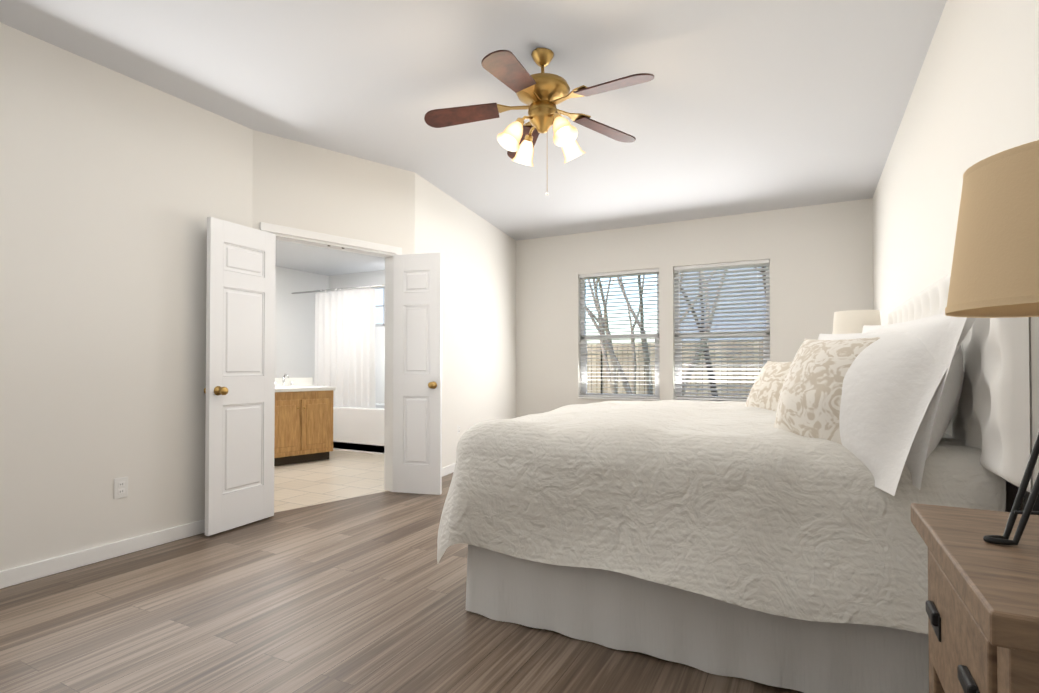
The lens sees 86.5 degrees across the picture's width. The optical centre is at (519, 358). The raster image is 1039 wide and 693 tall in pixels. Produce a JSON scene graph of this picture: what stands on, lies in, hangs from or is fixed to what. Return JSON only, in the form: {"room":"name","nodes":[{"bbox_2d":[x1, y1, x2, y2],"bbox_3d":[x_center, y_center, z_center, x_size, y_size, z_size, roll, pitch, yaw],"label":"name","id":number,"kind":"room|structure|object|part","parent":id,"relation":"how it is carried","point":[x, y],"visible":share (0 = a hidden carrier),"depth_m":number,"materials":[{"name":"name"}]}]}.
{"room":"bedroom","nodes":[
{"label":"bedroom","id":0,"kind":"room"},
{"bbox_2d":[0,23,515,570],"bbox_3d":[-1.714,-0.491,3.982,0.510,3.250,7.840,0,-1,28],"label":"wall","id":1,"kind":"structure","parent":0,"point":[116,189],"depth_m":3.23,"materials":[{"name":"white paint"}]},
{"bbox_2d":[0,519,204,588],"bbox_3d":[-2.710,1.069,2.303,0.027,0.085,3.657,0,-1,28],"label":"baseboard","id":2,"kind":"structure","parent":1,"relation":"attached to","point":[35,570],"depth_m":3.03,"materials":[{"name":"white wood"}]},
{"bbox_2d":[114,477,127,498],"bbox_3d":[-2.276,0.738,3.154,0.009,0.116,0.072,0,-1,28],"label":"outlet","id":3,"kind":"object","parent":1,"relation":"attached to","point":[120,487],"visible":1,"depth_m":3.15,"materials":[{"name":"white plastic"}]},
{"bbox_2d":[204,217,275,535],"bbox_3d":[-1.868,0.111,3.732,0.179,2.015,0.530,0,-1,23],"label":"door leaf","id":4,"kind":"structure","parent":1,"relation":"in","point":[239,390],"depth_m":3.68,"materials":[{"name":"white wood"}]},
{"bbox_2d":[260,222,401,491],"bbox_3d":[-1.494,0.084,4.416,0.162,2.110,1.200,-1,-1,44],"label":"door frame","id":5,"kind":"structure","parent":1,"relation":"attached to","point":[316,239],"depth_m":4.75,"materials":[{"name":"white wood"}]},
{"bbox_2d":[393,253,441,494],"bbox_3d":[-0.868,0.123,4.663,0.441,2.015,0.179,0,-1,14],"label":"door leaf","id":6,"kind":"structure","parent":1,"relation":"in","point":[417,373],"depth_m":4.64,"materials":[{"name":"white wood"}]},
{"bbox_2d":[442,463,455,476],"bbox_3d":[-0.530,1.119,6.061,0.394,0.085,2.720,0,-1,28],"label":"baseboard","id":7,"kind":"structure","parent":1,"relation":"attached to","point":[449,469],"depth_m":5.50,"materials":[{"name":"white wood"}]},
{"bbox_2d":[275,266,326,385],"bbox_3d":[-3.875,-0.457,6.567,0.120,3.250,4.290,0,-1,28],"label":"wall","id":8,"kind":"structure","parent":0,"point":[294,335],"depth_m":7.80,"materials":[{"name":"white paint"}]},
{"bbox_2d":[275,378,312,385],"bbox_3d":[-3.063,0.273,6.208,0.020,0.100,1.530,-1,-1,44],"label":"backsplash","id":9,"kind":"structure","parent":8,"relation":"attached to","point":[278,381],"depth_m":6.59,"materials":[{"name":"white stone"}]},
{"bbox_2d":[292,284,384,407],"bbox_3d":[-2.260,-0.117,7.252,2.096,1.647,0.062,0,-1,28],"label":"shower curtain","id":10,"kind":"object","parent":8,"relation":"hanging from","point":[345,365],"visible":0.96,"depth_m":7.26,"materials":[{"name":"white fabric"}]},
{"bbox_2d":[276,240,384,275],"bbox_3d":[-2.438,-1.332,5.825,3.365,0.100,4.290,0,-1,28],"label":"ceiling","id":11,"kind":"structure","parent":0,"point":[313,259],"depth_m":7.11,"materials":[{"name":"white paint"}]},
{"bbox_2d":[327,270,384,403],"bbox_3d":[-1.613,-0.442,7.735,2.800,3.250,0.120,0,-1,28],"label":"wall","id":12,"kind":"structure","parent":0,"point":[374,277],"depth_m":7.89,"materials":[{"name":"white paint"}]},
{"bbox_2d":[371,286,384,326],"bbox_3d":[-1.912,-0.746,7.814,0.475,0.570,0.024,0,-1,28],"label":"bathroom window","id":13,"kind":"structure","parent":12,"relation":"in","point":[379,306],"depth_m":7.86,"materials":[{"name":"grey glass"}]},
{"bbox_2d":[0,449,803,692],"bbox_3d":[-1.313,1.191,3.766,7.240,0.120,7.870,0,-1,28],"label":"floor","id":14,"kind":"structure","parent":0,"point":[364,594],"depth_m":2.34,"materials":[{"name":"brown wood"}]},
{"bbox_2d":[274,390,332,465],"bbox_3d":[-2.849,0.761,5.998,0.590,0.800,1.500,-1,-1,44],"label":"bathroom vanity","id":15,"kind":"object","parent":14,"relation":"on","point":[303,420],"depth_m":6.10,"materials":[{"name":"brown wood"}]},
{"bbox_2d":[275,386,334,389],"bbox_3d":[-2.857,0.341,6.011,0.580,0.040,1.530,-1,-1,44],"label":"countertop","id":16,"kind":"structure","parent":15,"relation":"on","point":[276,387],"depth_m":6.18,"materials":[{"name":"white stone"}]},
{"bbox_2d":[333,403,383,453],"bbox_3d":[-2.138,0.905,7.470,2.090,0.550,0.795,0,-1,28],"label":"bathtub","id":17,"kind":"object","parent":14,"relation":"on","point":[356,429],"visible":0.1,"depth_m":6.97,"materials":[{"name":"white ceramic"}]},
{"bbox_2d":[437,273,1038,692],"bbox_3d":[0.968,0.399,2.907,2.107,1.438,2.370,0,-1,28],"label":"bed","id":18,"kind":"object","parent":14,"relation":"on","point":[767,533],"visible":0.98,"depth_m":1.88,"materials":[{"name":"white fabric"}]},
{"bbox_2d":[437,400,1005,633],"bbox_3d":[0.940,0.582,2.912,2.051,0.679,2.227,0,-1,28],"label":"comforter","id":19,"kind":"object","parent":18,"relation":"on","point":[746,514],"depth_m":1.92,"materials":[{"name":"white fabric"}]},
{"bbox_3d":[1.849,0.393,2.444,0.117,1.438,2.370,0,-1,28],"label":"headboard","id":20,"kind":"part","parent":18,"relation":"part of","materials":[{"name":"white fabric"}]},
{"bbox_2d":[911,503,1038,692],"bbox_3d":[0.793,0.681,0.730,0.377,0.820,0.530,0,-1,28],"label":"nightstand","id":21,"kind":"object","parent":14,"relation":"on","point":[982,606],"visible":1,"depth_m":0.74,"materials":[{"name":"brown wood"}]},
{"bbox_2d":[945,140,1038,544],"bbox_3d":[0.806,-0.030,0.795,0.306,0.602,0.306,0,-1,28],"label":"lamp","id":22,"kind":"object","parent":21,"relation":"on","point":[995,269],"visible":1,"depth_m":0.78,"materials":[{"name":"beige fabric"}]},
{"bbox_3d":[2.415,0.722,3.820,0.377,0.820,0.530,0,-1,28],"label":"nightstand","id":23,"kind":"object","parent":14,"relation":"on","visible":0},
{"bbox_2d":[832,310,880,333],"bbox_3d":[2.358,-0.009,3.859,0.310,0.640,0.310,0,-1,28],"label":"lamp","id":24,"kind":"object","parent":23,"relation":"on","point":[850,322],"visible":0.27,"depth_m":3.75,"materials":[{"name":"beige fabric"}]},
{"bbox_2d":[0,0,946,240],"bbox_3d":[-0.021,-1.773,3.127,4.320,0.270,7.870,0,-1,28],"label":"ceiling","id":25,"kind":"structure","parent":0,"point":[733,107],"depth_m":3.50,"materials":[{"name":"white paint"}]},
{"bbox_2d":[424,47,653,195],"bbox_3d":[0.139,-1.456,3.388,1.426,0.896,1.399,0,-1,28],"label":"ceiling fan","id":26,"kind":"object","parent":25,"relation":"hanging from","point":[541,95],"visible":1,"depth_m":3.37,"materials":[{"name":"gold metal"}]},
{"bbox_2d":[516,198,872,417],"bbox_3d":[1.771,-0.458,6.523,4.320,3.250,0.160,0,-1,28],"label":"wall","id":27,"kind":"structure","parent":0,"point":[820,257],"depth_m":6.41,"materials":[{"name":"white paint"}]},
{"bbox_2d":[578,272,659,400],"bbox_3d":[1.224,-0.285,6.791,1.020,1.568,0.170,0,-1,28],"label":"window","id":28,"kind":"structure","parent":27,"relation":"in","point":[584,375],"depth_m":6.83,"materials":[{"name":"white plastic"}]},
{"bbox_2d":[579,268,659,398],"bbox_3d":[1.211,-0.297,6.766,1.008,1.544,0.071,0,-1,28],"label":"window blinds","id":29,"kind":"object","parent":28,"relation":"attached to","point":[623,273],"visible":0.85,"depth_m":6.76,"materials":[{"name":"white plastic"}]},
{"bbox_2d":[674,263,769,401],"bbox_3d":[2.273,-0.292,6.240,1.030,1.568,0.170,0,-1,28],"label":"window","id":30,"kind":"structure","parent":27,"relation":"in","point":[676,394],"depth_m":6.32,"materials":[{"name":"white plastic"}]},
{"bbox_2d":[674,259,769,400],"bbox_3d":[2.260,-0.304,6.215,1.018,1.544,0.071,0,-1,28],"label":"window blinds","id":31,"kind":"object","parent":30,"relation":"attached to","point":[725,266],"visible":0.85,"depth_m":6.22,"materials":[{"name":"white plastic"}]},
{"bbox_2d":[872,0,1038,511],"bbox_3d":[1.835,-0.516,2.136,0.130,3.250,7.870,0,-1,28],"label":"wall","id":32,"kind":"structure","parent":0,"point":[974,98],"depth_m":2.52,"materials":[{"name":"white paint"}]},
{"label":"outside","id":33,"kind":"structure","parent":0,"visible":0},
{"bbox_3d":[9.154,1.561,17.463,60.000,0.200,26.000,0,-1,28],"label":"ground","id":34,"kind":"structure","parent":33,"visible":0},
{"bbox_2d":[587,341,762,396],"bbox_3d":[6.346,0.491,12.128,40.000,1.850,0.110,0,-1,28],"label":"fence","id":35,"kind":"object","parent":34,"relation":"on","point":[640,389],"visible":0.06,"depth_m":13.72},
{"bbox_2d":[586,267,765,395],"bbox_3d":[4.285,-1.701,9.811,10.078,6.376,8.700,0,-1,28],"label":"trees","id":36,"kind":"object","parent":34,"relation":"on","point":[613,381],"visible":0.08,"depth_m":9.75,"materials":[{"name":"brown plant"}]},
{"bbox_2d":[680,266,765,340],"bbox_3d":[11.832,-2.842,17.244,13.600,8.700,8.000,0,-1,28],"label":"sky","id":37,"kind":"structure","parent":34,"relation":"on","point":[726,306],"depth_m":16.24,"materials":[{"name":"blue"}]}
]}

